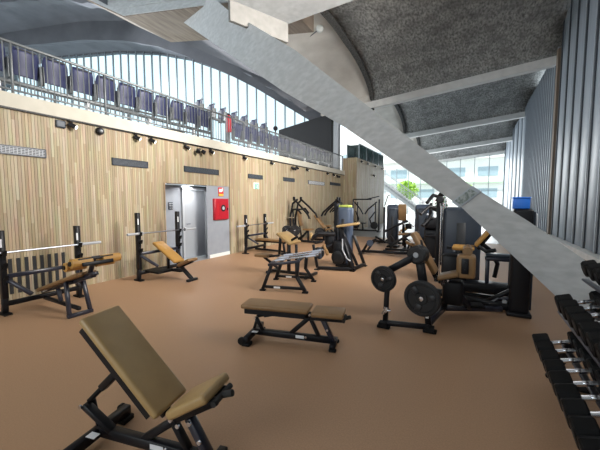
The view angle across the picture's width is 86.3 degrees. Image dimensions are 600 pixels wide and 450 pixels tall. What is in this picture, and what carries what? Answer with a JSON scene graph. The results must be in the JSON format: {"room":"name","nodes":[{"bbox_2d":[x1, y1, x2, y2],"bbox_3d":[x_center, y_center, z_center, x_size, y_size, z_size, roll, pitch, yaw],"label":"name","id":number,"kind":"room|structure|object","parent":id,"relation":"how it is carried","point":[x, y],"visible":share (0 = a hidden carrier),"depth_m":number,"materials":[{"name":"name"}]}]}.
{"room":"gym","nodes":[
{"label":"gym","id":0,"kind":"room"},
{"bbox_2d":[0,0,320,119],"bbox_3d":[-21.046,-9.711,17.731,44.940,13.424,21.642,1,4,13],"label":"ceiling","id":1,"kind":"structure","parent":0,"point":[58,28],"depth_m":23.62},
{"bbox_2d":[88,0,313,41],"bbox_3d":[-5.991,-9.982,14.099,13.400,4.900,2.620,2,5,28],"label":"ceiling beam","id":2,"kind":"structure","parent":1,"relation":"attached to","point":[165,19],"depth_m":13.23,"materials":[{"name":"grey concrete"}]},
{"bbox_2d":[0,107,343,303],"bbox_3d":[-2.869,-0.609,9.252,0.650,3.130,21.600,2,5,28],"label":"wall","id":3,"kind":"structure","parent":0,"point":[77,183],"depth_m":6.76,"materials":[{"name":"brown wood"}]},
{"bbox_2d":[0,144,46,157],"bbox_3d":[-4.807,-1.189,4.885,0.030,0.150,1.588,2,5,28],"label":"air vent","id":4,"kind":"object","parent":3,"relation":"in","point":[4,149],"visible":1,"depth_m":5.28,"materials":[{"name":"grey metal"}]},
{"bbox_2d":[8,252,65,293],"bbox_3d":[-4.563,0.820,5.513,0.012,0.580,0.930,2,5,28],"label":"air vent","id":5,"kind":"object","parent":3,"relation":"in","point":[10,270],"visible":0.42,"depth_m":5.51,"materials":[{"name":"black metal"}]},
{"bbox_2d":[55,119,65,128],"bbox_3d":[-4.304,-1.816,5.757,0.045,0.130,0.150,2,5,28],"label":"wall box","id":6,"kind":"object","parent":3,"relation":"attached to","point":[59,123],"visible":1,"depth_m":5.74,"materials":[{"name":"grey plastic"}]},
{"bbox_2d":[111,157,147,167],"bbox_3d":[-3.682,-1.345,6.965,0.030,0.150,0.828,2,5,28],"label":"air vent","id":7,"kind":"object","parent":3,"relation":"in","point":[115,161],"visible":1,"depth_m":6.93,"materials":[{"name":"black metal"}]},
{"bbox_2d":[113,159,146,166],"bbox_3d":[-3.680,-1.345,6.964,0.012,0.117,0.810,2,5,28],"label":"grille","id":8,"kind":"object","parent":7,"relation":"attached to","point":[121,162],"depth_m":6.94,"materials":[{"name":"grey metal"}]},
{"bbox_2d":[0,90,344,174],"bbox_3d":[-2.759,-2.295,9.066,0.500,0.230,21.600,2,5,28],"label":"trim","id":9,"kind":"structure","parent":3,"relation":"attached to","point":[8,99],"depth_m":6.81,"materials":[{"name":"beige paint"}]},
{"bbox_2d":[0,37,342,169],"bbox_3d":[-1.946,-2.924,10.235,0.050,0.850,18.525,2,5,28],"label":"railing","id":10,"kind":"object","parent":9,"relation":"on","point":[10,43],"visible":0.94,"depth_m":7.26,"materials":[{"name":"grey metal"}]},
{"bbox_2d":[181,187,207,259],"bbox_3d":[-3.062,-0.067,9.351,0.095,2.035,0.950,2,5,28],"label":"door","id":11,"kind":"structure","parent":3,"relation":"in","point":[193,200],"depth_m":9.31,"materials":[{"name":"grey metal"}]},
{"bbox_2d":[163,183,231,265],"bbox_3d":[-2.748,-0.059,8.873,0.100,2.090,2.404,2,5,28],"label":"trim","id":12,"kind":"structure","parent":3,"relation":"attached to","point":[163,183],"depth_m":9.83,"materials":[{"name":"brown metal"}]},
{"bbox_2d":[184,166,218,174],"bbox_3d":[-2.686,-1.493,8.808,0.030,0.150,1.268,2,5,28],"label":"air vent","id":13,"kind":"object","parent":3,"relation":"in","point":[186,168],"visible":1,"depth_m":8.74,"materials":[{"name":"black metal"}]},
{"bbox_2d":[189,167,217,173],"bbox_3d":[-2.683,-1.493,8.806,0.012,0.117,1.250,2,5,28],"label":"grille","id":14,"kind":"object","parent":13,"relation":"attached to","point":[191,169],"depth_m":8.82,"materials":[{"name":"grey metal"}]},
{"bbox_2d":[210,251,229,257],"bbox_3d":[-2.390,0.886,9.584,0.020,0.100,0.860,2,5,28],"label":"baseboard","id":15,"kind":"structure","parent":3,"relation":"attached to","point":[227,252],"depth_m":9.54,"materials":[{"name":"white"}]},
{"bbox_2d":[213,199,228,219],"bbox_3d":[-2.342,-0.472,9.502,0.130,0.620,0.600,2,5,28],"label":"cabinet","id":16,"kind":"object","parent":3,"relation":"attached to","point":[220,206],"visible":1,"depth_m":9.42,"materials":[{"name":"red metal"}]},
{"bbox_2d":[0,213,599,449],"bbox_3d":[3.769,0.198,20.762,19.400,0.200,48.000,2,5,28],"label":"floor","id":17,"kind":"structure","parent":0,"point":[480,382],"depth_m":3.22,"materials":[{"name":"rubber"}]},
{"bbox_2d":[0,226,121,318],"bbox_3d":[-3.415,0.686,4.712,1.678,1.234,1.100,2,5,28],"label":"rack","id":18,"kind":"object","parent":17,"relation":"on","point":[79,278],"visible":1,"depth_m":4.61,"materials":[{"name":"black metal"}]},
{"bbox_2d":[0,241,100,253],"bbox_3d":[-4.005,0.366,4.950,0.072,0.074,1.800,2,5,28],"label":"barbell","id":19,"kind":"object","parent":18,"relation":"on","point":[93,242],"visible":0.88,"depth_m":5.11,"materials":[{"name":"grey metal"}]},
{"bbox_2d":[63,305,234,449],"bbox_3d":[-0.931,1.040,2.045,1.131,0.920,0.525,1,4,16],"label":"bench","id":20,"kind":"object","parent":17,"relation":"on","point":[130,359],"visible":1,"depth_m":2.02,"materials":[{"name":"beige leather"}]},
{"bbox_2d":[134,211,197,281],"bbox_3d":[-2.693,0.439,6.809,1.147,1.414,1.100,2,5,28],"label":"rack","id":21,"kind":"object","parent":17,"relation":"on","point":[175,257],"visible":1,"depth_m":6.70,"materials":[{"name":"black metal"}]},
{"bbox_2d":[126,227,195,235],"bbox_3d":[-2.982,0.137,7.068,0.072,0.074,1.760,2,5,28],"label":"barbell","id":22,"kind":"object","parent":21,"relation":"on","point":[192,228],"visible":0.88,"depth_m":6.89,"materials":[{"name":"grey metal"}]},
{"bbox_2d":[242,214,286,254],"bbox_3d":[-0.981,0.281,10.178,1.300,1.224,1.140,2,5,28],"label":"rack","id":23,"kind":"object","parent":17,"relation":"on","point":[265,238],"visible":0.91,"depth_m":10.09,"materials":[{"name":"black metal"}]},
{"bbox_2d":[254,231,317,279],"bbox_3d":[-0.366,0.623,7.194,1.430,0.941,0.560,2,5,28],"label":"bench","id":24,"kind":"object","parent":17,"relation":"on","point":[289,238],"visible":0.85,"depth_m":7.12,"materials":[{"name":"beige leather"}]},
{"bbox_2d":[259,253,316,293],"bbox_3d":[-0.205,0.890,6.215,0.910,0.595,0.920,1,4,13],"label":"stand","id":25,"kind":"object","parent":17,"relation":"on","point":[296,276],"visible":0.87,"depth_m":5.87,"materials":[{"name":"black metal"}]},
{"bbox_2d":[268,253,307,265],"bbox_3d":[-0.205,0.663,6.199,0.606,0.139,0.850,1,4,13],"label":"tray","id":26,"kind":"object","parent":25,"relation":"on","point":[297,261],"depth_m":5.81,"materials":[{"name":"silver metal"}]},
{"bbox_2d":[273,254,318,261],"bbox_3d":[-0.086,0.606,5.859,0.865,0.175,0.048,1,4,13],"label":"chrome bar","id":27,"kind":"object","parent":25,"relation":"on","point":[313,255],"visible":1,"depth_m":5.84,"materials":[{"name":"white metal"}]},
{"bbox_2d":[277,252,320,258],"bbox_3d":[-0.020,0.584,6.150,0.865,0.175,0.048,1,4,13],"label":"chrome bar","id":28,"kind":"object","parent":25,"relation":"on","point":[311,253],"visible":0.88,"depth_m":6.14,"materials":[{"name":"white metal"}]},
{"bbox_2d":[282,249,323,255],"bbox_3d":[0.047,0.562,6.442,0.865,0.175,0.048,1,4,13],"label":"chrome bar","id":29,"kind":"object","parent":25,"relation":"on","point":[319,250],"visible":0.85,"depth_m":6.43,"materials":[{"name":"white metal"}]},
{"bbox_2d":[238,298,350,352],"bbox_3d":[-0.044,1.151,3.731,1.277,0.447,0.525,1,4,15],"label":"bench","id":30,"kind":"object","parent":17,"relation":"on","point":[260,307],"visible":1,"depth_m":3.66,"materials":[{"name":"brown leather"}]},
{"bbox_2d":[285,197,322,243],"bbox_3d":[0.156,-0.221,12.773,1.410,1.810,0.870,2,5,28],"label":"machine","id":31,"kind":"object","parent":17,"relation":"on","point":[298,212],"visible":0.94,"depth_m":12.73,"materials":[{"name":"black metal"}]},
{"bbox_2d":[290,225,299,235],"bbox_3d":[-0.197,0.213,12.536,0.420,0.420,0.058,0,4,2],"label":"weight plate","id":32,"kind":"object","parent":31,"relation":"attached to","point":[295,230],"visible":0.94,"depth_m":12.52,"materials":[{"name":"black rubber"}]},
{"bbox_2d":[310,215,333,240],"bbox_3d":[1.116,0.124,13.191,1.490,1.060,0.600,2,5,28],"label":"bench","id":33,"kind":"object","parent":17,"relation":"on","point":[318,219],"visible":0.7,"depth_m":13.25,"materials":[{"name":"brown leather"}]},
{"bbox_2d":[321,197,342,236],"bbox_3d":[1.460,-0.349,14.487,1.410,1.810,0.870,1,4,16],"label":"machine","id":34,"kind":"object","parent":17,"relation":"on","point":[338,199],"visible":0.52,"depth_m":14.38,"materials":[{"name":"black metal"}]},
{"bbox_2d":[309,203,366,271],"bbox_3d":[0.952,0.260,7.901,1.164,1.600,1.080,2,5,28],"label":"machine","id":35,"kind":"object","parent":17,"relation":"on","point":[339,242],"visible":0.97,"depth_m":7.76,"materials":[{"name":"blue"}]},
{"bbox_2d":[352,196,380,231],"bbox_3d":[3.554,-0.613,17.343,1.510,1.918,0.800,2,5,28],"label":"machine","id":36,"kind":"object","parent":17,"relation":"on","point":[371,224],"visible":0.93,"depth_m":17.25,"materials":[{"name":"black metal"}]},
{"bbox_2d":[358,236,415,254],"bbox_3d":[2.678,0.626,9.675,1.762,0.585,0.422,1,5,19],"label":"bench","id":37,"kind":"object","parent":17,"relation":"on","point":[369,243],"visible":0.73,"depth_m":9.66,"materials":[{"name":"black metal"}]},
{"bbox_2d":[184,0,599,320],"bbox_3d":[-0.722,-4.218,8.500,0.320,10.760,15.900,-3,5,-38],"label":"strut","id":38,"kind":"object","parent":17,"relation":"on","point":[558,268],"visible":0.8,"depth_m":5.63,"materials":[{"name":"grey concrete"}]},
{"bbox_2d":[452,186,481,207],"bbox_3d":[2.345,-0.396,4.517,0.026,0.305,0.410,-3,5,-38],"label":"plaque","id":39,"kind":"object","parent":38,"relation":"attached to","point":[470,193],"visible":1,"depth_m":4.50,"materials":[{"name":"grey metal"}]},
{"bbox_2d":[377,195,407,244],"bbox_3d":[3.861,-0.256,12.656,1.320,1.917,1.344,2,5,28],"label":"machine","id":40,"kind":"object","parent":17,"relation":"on","point":[388,206],"visible":0.34,"depth_m":13.11,"materials":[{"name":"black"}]},
{"bbox_2d":[383,204,413,251],"bbox_3d":[3.420,0.060,10.970,0.977,1.540,1.217,2,5,28],"label":"machine","id":41,"kind":"object","parent":17,"relation":"on","point":[400,214],"visible":0.89,"depth_m":11.21,"materials":[{"name":"grey metal"}]},
{"bbox_2d":[384,173,433,216],"bbox_3d":[9.409,-3.007,31.941,7.320,4.620,1.420,2,5,28],"label":"staircase","id":42,"kind":"structure","parent":17,"relation":"on","point":[409,202],"depth_m":31.21,"materials":[{"name":"concrete"}]},
{"bbox_2d":[414,204,442,255],"bbox_3d":[4.271,0.136,9.948,1.406,1.540,1.020,2,5,28],"label":"machine","id":43,"kind":"object","parent":17,"relation":"on","point":[419,219],"visible":0.11,"depth_m":9.98,"materials":[{"name":"blue"}]},
{"bbox_2d":[419,194,442,264],"bbox_3d":[3.639,0.087,8.572,0.920,1.845,0.830,2,5,28],"label":"machine","id":44,"kind":"object","parent":17,"relation":"on","point":[429,223],"visible":0.66,"depth_m":8.52,"materials":[{"name":"black metal"}]},
{"bbox_2d":[377,231,502,334],"bbox_3d":[1.938,0.710,4.324,1.494,1.237,1.422,2,5,28],"label":"machine","id":45,"kind":"object","parent":17,"relation":"on","point":[453,299],"visible":0.91,"depth_m":4.15,"materials":[{"name":"black metal"}]},
{"bbox_2d":[371,266,396,291],"bbox_3d":[1.056,0.684,4.056,0.330,0.330,0.068,4,6,40],"label":"weight plate","id":46,"kind":"object","parent":45,"relation":"on","point":[383,278],"visible":1,"depth_m":4.03,"materials":[{"name":"black metal"}]},
{"bbox_2d":[404,280,440,316],"bbox_3d":[1.455,0.877,3.820,0.430,0.430,0.068,4,6,40],"label":"weight plate","id":47,"kind":"object","parent":45,"relation":"on","point":[422,298],"visible":1,"depth_m":3.79,"materials":[{"name":"black rubber"}]},
{"bbox_2d":[434,192,509,301],"bbox_3d":[3.121,0.276,5.911,1.340,1.865,1.358,2,5,28],"label":"machine","id":48,"kind":"object","parent":17,"relation":"on","point":[459,229],"visible":0.57,"depth_m":6.08,"materials":[{"name":"grey metal"}]},
{"bbox_2d":[440,209,537,318],"bbox_3d":[2.814,0.519,4.850,1.243,1.540,0.355,3,5,32],"label":"machine","id":49,"kind":"object","parent":17,"relation":"on","point":[519,291],"visible":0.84,"depth_m":4.54,"materials":[{"name":"black metal"}]},
{"bbox_2d":[512,197,530,208],"bbox_3d":[3.138,-0.314,4.546,0.215,0.165,0.185,2,5,28],"label":"box","id":50,"kind":"object","parent":49,"relation":"on","point":[517,202],"visible":1,"depth_m":4.47,"materials":[{"name":"blue plastic"}]},
{"bbox_2d":[545,278,599,408],"bbox_3d":[1.778,0.967,1.310,0.840,1.166,3.260,2,5,28],"label":"dumbbell rack","id":51,"kind":"object","parent":17,"relation":"on","point":[588,390],"visible":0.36,"depth_m":2.52,"materials":[{"name":"black metal"}]},
{"bbox_2d":[532,331,577,352],"bbox_3d":[2.244,1.012,2.759,0.399,0.266,0.176,2,5,28],"label":"dumbbell","id":52,"kind":"object","parent":51,"relation":"on","point":[540,336],"visible":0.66,"depth_m":2.76,"materials":[{"name":"black rubber"}]},
{"bbox_2d":[535,339,583,361],"bbox_3d":[2.159,1.023,2.603,0.399,0.266,0.176,2,5,28],"label":"dumbbell","id":53,"kind":"object","parent":51,"relation":"on","point":[540,345],"visible":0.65,"depth_m":2.60,"materials":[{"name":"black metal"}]},
{"bbox_2d":[539,348,591,371],"bbox_3d":[2.075,1.035,2.447,0.399,0.266,0.176,2,5,28],"label":"dumbbell","id":54,"kind":"object","parent":51,"relation":"on","point":[544,354],"visible":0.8,"depth_m":2.44,"materials":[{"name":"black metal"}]},
{"bbox_2d":[543,358,599,382],"bbox_3d":[1.990,1.047,2.291,0.399,0.266,0.176,2,5,28],"label":"dumbbell","id":55,"kind":"object","parent":51,"relation":"on","point":[555,364],"visible":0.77,"depth_m":2.29,"materials":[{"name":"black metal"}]},
{"bbox_2d":[548,370,599,395],"bbox_3d":[1.906,1.058,2.134,0.399,0.266,0.176,2,5,28],"label":"dumbbell","id":56,"kind":"object","parent":51,"relation":"on","point":[561,376],"visible":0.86,"depth_m":2.14,"materials":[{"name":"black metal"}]},
{"bbox_2d":[554,383,599,410],"bbox_3d":[1.821,1.070,1.978,0.399,0.266,0.176,2,5,28],"label":"dumbbell","id":57,"kind":"object","parent":51,"relation":"on","point":[562,390],"visible":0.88,"depth_m":2.00,"materials":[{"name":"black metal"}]},
{"bbox_2d":[554,291,599,313],"bbox_3d":[2.386,0.650,2.701,0.377,0.249,0.164,2,5,28],"label":"dumbbell","id":58,"kind":"object","parent":51,"relation":"on","point":[593,295],"visible":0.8,"depth_m":2.70,"materials":[{"name":"black rubber"}]},
{"bbox_2d":[559,297,599,319],"bbox_3d":[2.301,0.662,2.545,0.377,0.249,0.164,2,5,28],"label":"dumbbell","id":59,"kind":"object","parent":51,"relation":"on","point":[563,304],"visible":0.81,"depth_m":2.56,"materials":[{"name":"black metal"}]},
{"bbox_2d":[560,398,599,428],"bbox_3d":[1.737,1.082,1.822,0.399,0.266,0.176,2,5,28],"label":"dumbbell","id":60,"kind":"object","parent":51,"relation":"on","point":[570,406],"visible":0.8,"depth_m":1.85,"materials":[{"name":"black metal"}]},
{"bbox_2d":[564,306,599,327],"bbox_3d":[2.217,0.673,2.388,0.377,0.249,0.164,2,5,28],"label":"dumbbell","id":61,"kind":"object","parent":51,"relation":"on","point":[569,311],"visible":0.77,"depth_m":2.42,"materials":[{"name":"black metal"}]},
{"bbox_2d":[567,415,599,449],"bbox_3d":[1.652,1.093,1.665,0.399,0.266,0.176,2,5,28],"label":"dumbbell","id":62,"kind":"object","parent":51,"relation":"on","point":[588,425],"visible":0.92,"depth_m":1.70,"materials":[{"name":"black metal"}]},
{"bbox_2d":[570,313,599,336],"bbox_3d":[2.132,0.685,2.232,0.377,0.249,0.164,2,5,28],"label":"dumbbell","id":63,"kind":"object","parent":51,"relation":"on","point":[583,317],"visible":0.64,"depth_m":2.26,"materials":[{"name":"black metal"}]},
{"bbox_2d":[576,435,599,449],"bbox_3d":[1.568,1.105,1.509,0.399,0.266,0.176,2,5,28],"label":"dumbbell","id":64,"kind":"object","parent":51,"relation":"on","point":[585,442],"visible":1,"depth_m":1.57,"materials":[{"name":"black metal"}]},
{"bbox_2d":[577,321,599,345],"bbox_3d":[2.048,0.697,2.076,0.377,0.249,0.164,2,5,28],"label":"dumbbell","id":65,"kind":"object","parent":51,"relation":"on","point":[583,327],"visible":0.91,"depth_m":2.11,"materials":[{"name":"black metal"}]},
{"bbox_2d":[580,260,596,276],"bbox_3d":[2.546,0.342,2.659,0.323,0.212,0.140,2,5,28],"label":"dumbbell","id":66,"kind":"object","parent":51,"relation":"on","point":[584,264],"visible":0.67,"depth_m":2.69,"materials":[{"name":"black rubber"}]},
{"bbox_2d":[585,331,599,357],"bbox_3d":[1.963,0.708,1.920,0.377,0.249,0.164,2,5,28],"label":"dumbbell","id":67,"kind":"object","parent":51,"relation":"on","point":[592,338],"visible":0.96,"depth_m":1.97,"materials":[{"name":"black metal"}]},
{"bbox_2d":[586,263,599,280],"bbox_3d":[2.470,0.353,2.519,0.323,0.212,0.140,2,5,28],"label":"dumbbell","id":68,"kind":"object","parent":51,"relation":"on","point":[590,267],"visible":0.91,"depth_m":2.56,"materials":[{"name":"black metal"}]},
{"bbox_2d":[593,267,599,285],"bbox_3d":[2.394,0.363,2.378,0.323,0.212,0.140,2,5,28],"label":"dumbbell","id":69,"kind":"object","parent":51,"relation":"on","point":[596,272],"visible":1,"depth_m":2.43,"materials":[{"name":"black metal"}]},
{"bbox_2d":[594,343,599,361],"bbox_3d":[1.879,0.720,1.763,0.377,0.249,0.164,2,5,28],"label":"dumbbell","id":70,"kind":"object","parent":51,"relation":"on","point":[597,345],"visible":1,"depth_m":1.85,"materials":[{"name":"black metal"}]},
{"bbox_2d":[282,13,402,129],"bbox_3d":[3.117,-7.920,19.679,3.100,2.484,18.250,2,5,28],"label":"ceiling","id":71,"kind":"structure","parent":0,"point":[325,50],"depth_m":16.20,"materials":[{"name":"beige concrete"}]},
{"bbox_2d":[320,10,405,132],"bbox_3d":[4.282,-7.620,18.446,0.220,2.208,19.350,2,5,28],"label":"trim","id":72,"kind":"structure","parent":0,"point":[326,14],"depth_m":15.19,"materials":[{"name":"paint"}]},
{"bbox_2d":[343,157,383,228],"bbox_3d":[4.353,-1.989,21.177,0.820,4.100,6.430,2,5,28],"label":"wall","id":73,"kind":"structure","parent":0,"point":[360,182],"depth_m":19.31,"materials":[{"name":"brown wood"}]},
{"bbox_2d":[347,143,383,166],"bbox_3d":[4.462,-4.506,21.274,0.770,0.865,5.725,2,5,28],"label":"booth","id":74,"kind":"object","parent":73,"relation":"on","point":[360,151],"visible":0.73,"depth_m":19.60,"materials":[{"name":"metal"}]},
{"bbox_2d":[328,0,570,131],"bbox_3d":[8.226,-8.035,16.283,9.100,3.052,19.350,2,5,28],"label":"ceiling","id":75,"kind":"structure","parent":0,"point":[401,45],"depth_m":14.62,"materials":[{"name":"paint"}]},
{"bbox_2d":[365,55,556,108],"bbox_3d":[7.174,-7.008,16.570,9.650,1.277,0.420,2,5,28],"label":"ceiling beam","id":76,"kind":"structure","parent":75,"relation":"attached to","point":[550,62],"depth_m":15.78,"materials":[{"name":"concrete"}]},
{"bbox_2d":[404,109,524,148],"bbox_3d":[14.727,-8.644,28.330,9.100,3.120,8.350,2,5,28],"label":"ceiling","id":77,"kind":"structure","parent":0,"point":[506,127],"depth_m":30.91,"materials":[{"name":"paint"}]},
{"bbox_2d":[405,111,524,137],"bbox_3d":[11.919,-7.659,25.348,9.650,1.277,0.420,2,5,28],"label":"ceiling beam","id":78,"kind":"structure","parent":77,"relation":"attached to","point":[519,115],"depth_m":24.60,"materials":[{"name":"concrete"}]},
{"bbox_2d":[424,134,514,159],"bbox_3d":[18.405,-8.853,35.156,9.100,3.100,7.450,2,5,28],"label":"ceiling","id":79,"kind":"structure","parent":0,"point":[496,147],"depth_m":37.50,"materials":[{"name":"paint"}]},
{"bbox_2d":[384,150,504,170],"bbox_3d":[15.978,-7.836,40.702,17.050,1.980,0.250,2,5,28],"label":"ceiling beam","id":80,"kind":"structure","parent":79,"relation":"attached to","point":[497,152],"depth_m":38.46,"materials":[{"name":"concrete"}]},
{"bbox_2d":[425,137,511,153],"bbox_3d":[15.811,-7.872,32.570,9.650,1.277,0.420,2,5,28],"label":"ceiling beam","id":81,"kind":"structure","parent":79,"relation":"attached to","point":[507,139],"depth_m":31.76,"materials":[{"name":"concrete"}]},
{"bbox_2d":[503,0,599,254],"bbox_3d":[12.119,-4.233,15.346,0.590,9.847,49.000,2,5,28],"label":"wall","id":82,"kind":"structure","parent":0,"point":[552,159],"depth_m":12.10,"materials":[{"name":"grey metal"}]},
{"bbox_2d":[384,155,504,213],"bbox_3d":[15.850,-4.955,40.674,17.055,7.098,0.140,2,5,28],"label":"window","id":83,"kind":"structure","parent":82,"relation":"in","point":[489,155],"depth_m":38.70,"materials":[{"name":"clear glass"}]},
{"bbox_2d":[543,231,599,262],"bbox_3d":[11.789,0.417,15.303,0.620,0.180,49.000,2,5,28],"label":"ledge","id":84,"kind":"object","parent":82,"relation":"attached to","point":[583,253],"depth_m":9.69,"materials":[{"name":"concrete"}]},
{"bbox_3d":[-15.094,-2.919,18.195,30.200,0.300,26.000,2,5,28],"label":"floor","id":85,"kind":"structure","parent":0,"visible":0},
{"bbox_2d":[1,82,184,132],"bbox_3d":[-5.245,-2.809,8.207,0.050,0.975,5.802,2,5,28],"label":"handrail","id":86,"kind":"object","parent":85,"relation":"on","point":[1,82],"visible":0.19,"depth_m":9.37,"materials":[{"name":"grey metal"}]},
{"bbox_2d":[0,77,209,135],"bbox_3d":[-4.167,-2.456,7.280,0.240,0.410,5.950,2,5,28],"label":"rail","id":87,"kind":"object","parent":85,"relation":"on","point":[8,81],"visible":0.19,"depth_m":6.70,"materials":[{"name":"grey metal"}]},
{"bbox_2d":[0,42,9,77],"bbox_3d":[-5.208,-2.833,5.356,0.181,0.550,0.468,2,5,28],"label":"seat","id":88,"kind":"object","parent":87,"relation":"on","point":[6,59],"visible":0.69,"depth_m":5.52,"materials":[{"name":"fabric"}]},
{"bbox_2d":[7,46,42,86],"bbox_3d":[-4.977,-2.866,5.784,0.181,0.550,0.468,2,5,28],"label":"seat","id":89,"kind":"object","parent":87,"relation":"on","point":[14,49],"visible":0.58,"depth_m":5.77,"materials":[{"name":"blue plastic"}]},
{"bbox_2d":[40,57,71,93],"bbox_3d":[-4.745,-2.898,6.212,0.181,0.550,0.468,2,5,28],"label":"seat","id":90,"kind":"object","parent":87,"relation":"on","point":[49,60],"visible":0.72,"depth_m":6.17,"materials":[{"name":"fabric"}]},
{"bbox_2d":[69,67,96,100],"bbox_3d":[-4.514,-2.930,6.639,0.181,0.550,0.468,2,5,28],"label":"seat","id":91,"kind":"object","parent":87,"relation":"on","point":[74,69],"visible":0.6,"depth_m":6.60,"materials":[{"name":"fabric"}]},
{"bbox_2d":[94,75,118,106],"bbox_3d":[-4.283,-2.962,7.066,0.181,0.550,0.468,2,5,28],"label":"seat","id":92,"kind":"object","parent":87,"relation":"on","point":[97,76],"visible":0.59,"depth_m":7.05,"materials":[{"name":"blue plastic"}]},
{"bbox_2d":[116,82,138,111],"bbox_3d":[-4.052,-2.994,7.494,0.181,0.550,0.468,2,5,28],"label":"seat","id":93,"kind":"object","parent":87,"relation":"on","point":[130,89],"visible":0.68,"depth_m":7.47,"materials":[{"name":"blue plastic"}]},
{"bbox_2d":[137,89,155,115],"bbox_3d":[-3.821,-3.026,7.921,0.181,0.550,0.468,2,5,28],"label":"seat","id":94,"kind":"object","parent":87,"relation":"on","point":[138,91],"visible":0.66,"depth_m":7.88,"materials":[{"name":"blue plastic"}]},
{"bbox_2d":[153,95,171,120],"bbox_3d":[-3.590,-3.058,8.349,0.181,0.550,0.468,2,5,28],"label":"seat","id":95,"kind":"object","parent":87,"relation":"on","point":[162,98],"visible":0.56,"depth_m":8.29,"materials":[{"name":"blue plastic"}]},
{"bbox_2d":[170,100,185,123],"bbox_3d":[-3.359,-3.090,8.776,0.181,0.550,0.468,2,5,28],"label":"seat","id":96,"kind":"object","parent":87,"relation":"on","point":[180,113],"visible":0.63,"depth_m":8.77,"materials":[{"name":"blue plastic"}]},
{"bbox_2d":[184,105,198,127],"bbox_3d":[-3.128,-3.122,9.204,0.181,0.550,0.468,2,5,28],"label":"seat","id":97,"kind":"object","parent":87,"relation":"on","point":[190,112],"visible":0.72,"depth_m":9.16,"materials":[{"name":"blue plastic"}]},
{"bbox_2d":[198,109,209,130],"bbox_3d":[-2.897,-3.154,9.631,0.181,0.550,0.468,2,5,28],"label":"seat","id":98,"kind":"object","parent":87,"relation":"on","point":[202,111],"visible":0.5,"depth_m":9.56,"materials":[{"name":"blue plastic"}]},
{"bbox_2d":[5,51,304,151],"bbox_3d":[-14.880,-9.249,27.051,36.500,11.100,0.134,1,4,13],"label":"window","id":99,"kind":"structure","parent":85,"relation":"on","point":[112,51],"depth_m":25.76,"materials":[{"name":"clear glass"}]},
{"bbox_2d":[226,113,231,143],"bbox_3d":[-2.341,-3.073,10.525,0.250,1.155,0.250,2,5,28],"label":"fire extinguisher","id":100,"kind":"object","parent":85,"relation":"on","point":[228,114],"visible":0.58,"depth_m":10.46,"materials":[{"name":"red paint"}]},
{"bbox_2d":[196,116,267,152],"bbox_3d":[-2.605,-3.388,13.116,0.120,1.395,4.800,2,5,28],"label":"rail","id":101,"kind":"object","parent":85,"relation":"on","point":[222,121],"visible":0.07,"depth_m":12.31,"materials":[{"name":"grey metal"}]},
{"bbox_2d":[218,107,226,123],"bbox_3d":[-2.981,-4.239,12.324,0.181,0.550,0.468,-4,6,-42],"label":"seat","id":102,"kind":"object","parent":101,"relation":"on","point":[222,111],"visible":0.75,"depth_m":12.21,"materials":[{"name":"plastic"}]},
{"bbox_2d":[232,138,330,166],"bbox_3d":[-0.275,-2.996,14.478,0.240,0.410,8.350,2,5,28],"label":"rail","id":103,"kind":"object","parent":85,"relation":"on","point":[233,139],"visible":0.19,"depth_m":12.62,"materials":[{"name":"grey metal"}]},
{"bbox_2d":[231,122,242,139],"bbox_3d":[-2.155,-3.207,11.007,0.181,0.550,0.468,2,5,28],"label":"seat","id":104,"kind":"object","parent":103,"relation":"on","point":[236,129],"visible":0.88,"depth_m":10.93,"materials":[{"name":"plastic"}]},
{"bbox_2d":[250,128,259,144],"bbox_3d":[-1.693,-3.271,11.862,0.181,0.550,0.468,2,5,28],"label":"seat","id":105,"kind":"object","parent":103,"relation":"on","point":[253,129],"visible":0.58,"depth_m":11.81,"materials":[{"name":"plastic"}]},
{"bbox_2d":[279,116,333,167],"bbox_3d":[0.629,-5.232,21.825,3.880,3.770,1.600,2,5,28],"label":"cabin","id":106,"kind":"object","parent":85,"relation":"on","point":[318,132],"visible":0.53,"depth_m":20.69,"materials":[{"name":"black"}]},
{"bbox_2d":[333,121,339,169],"bbox_3d":[2.316,-5.178,20.233,0.320,3.900,0.300,2,5,28],"label":"column","id":107,"kind":"structure","parent":85,"relation":"on","point":[336,128],"depth_m":20.12,"materials":[{"name":"grey"}]},
{"bbox_3d":[-1.300,-7.832,0.799,10.500,0.300,14.000,2,5,28],"label":"ceiling","id":108,"kind":"structure","parent":0,"visible":0},
{"bbox_2d":[226,0,352,23],"bbox_3d":[2.359,-7.341,7.060,9.650,2.680,2.400,2,5,28],"label":"ceiling beam","id":109,"kind":"structure","parent":108,"relation":"attached to","point":[288,11],"depth_m":9.15,"materials":[{"name":"concrete"}]},
{"bbox_2d":[228,0,287,43],"bbox_3d":[-1.170,-5.958,9.380,1.974,0.620,0.108,-3,6,-39],"label":"trim","id":110,"kind":"structure","parent":109,"relation":"attached to","point":[239,14],"depth_m":9.26,"materials":[{"name":"concrete"}]},
{"label":"outside","id":111,"kind":"structure","parent":0,"visible":0},
{"bbox_2d":[386,210,435,213],"bbox_3d":[26.314,-3.431,69.821,120.000,0.200,60.000,2,5,28],"label":"ground","id":112,"kind":"structure","parent":111,"point":[409,211],"depth_m":47.45,"materials":[{"name":"white"}]},
{"bbox_2d":[397,180,418,198],"bbox_3d":[16.683,-4.520,50.038,3.696,4.930,3.567,2,5,28],"label":"tree","id":113,"kind":"object","parent":112,"relation":"on","point":[412,187],"visible":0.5,"depth_m":49.17,"materials":[{"name":"green plant"}]},
{"bbox_2d":[340,129,503,209],"bbox_3d":[28.848,-10.649,57.087,46.000,16.000,7.000,2,5,28],"label":"building","id":114,"kind":"structure","parent":112,"relation":"on","point":[496,171],"depth_m":55.43,"materials":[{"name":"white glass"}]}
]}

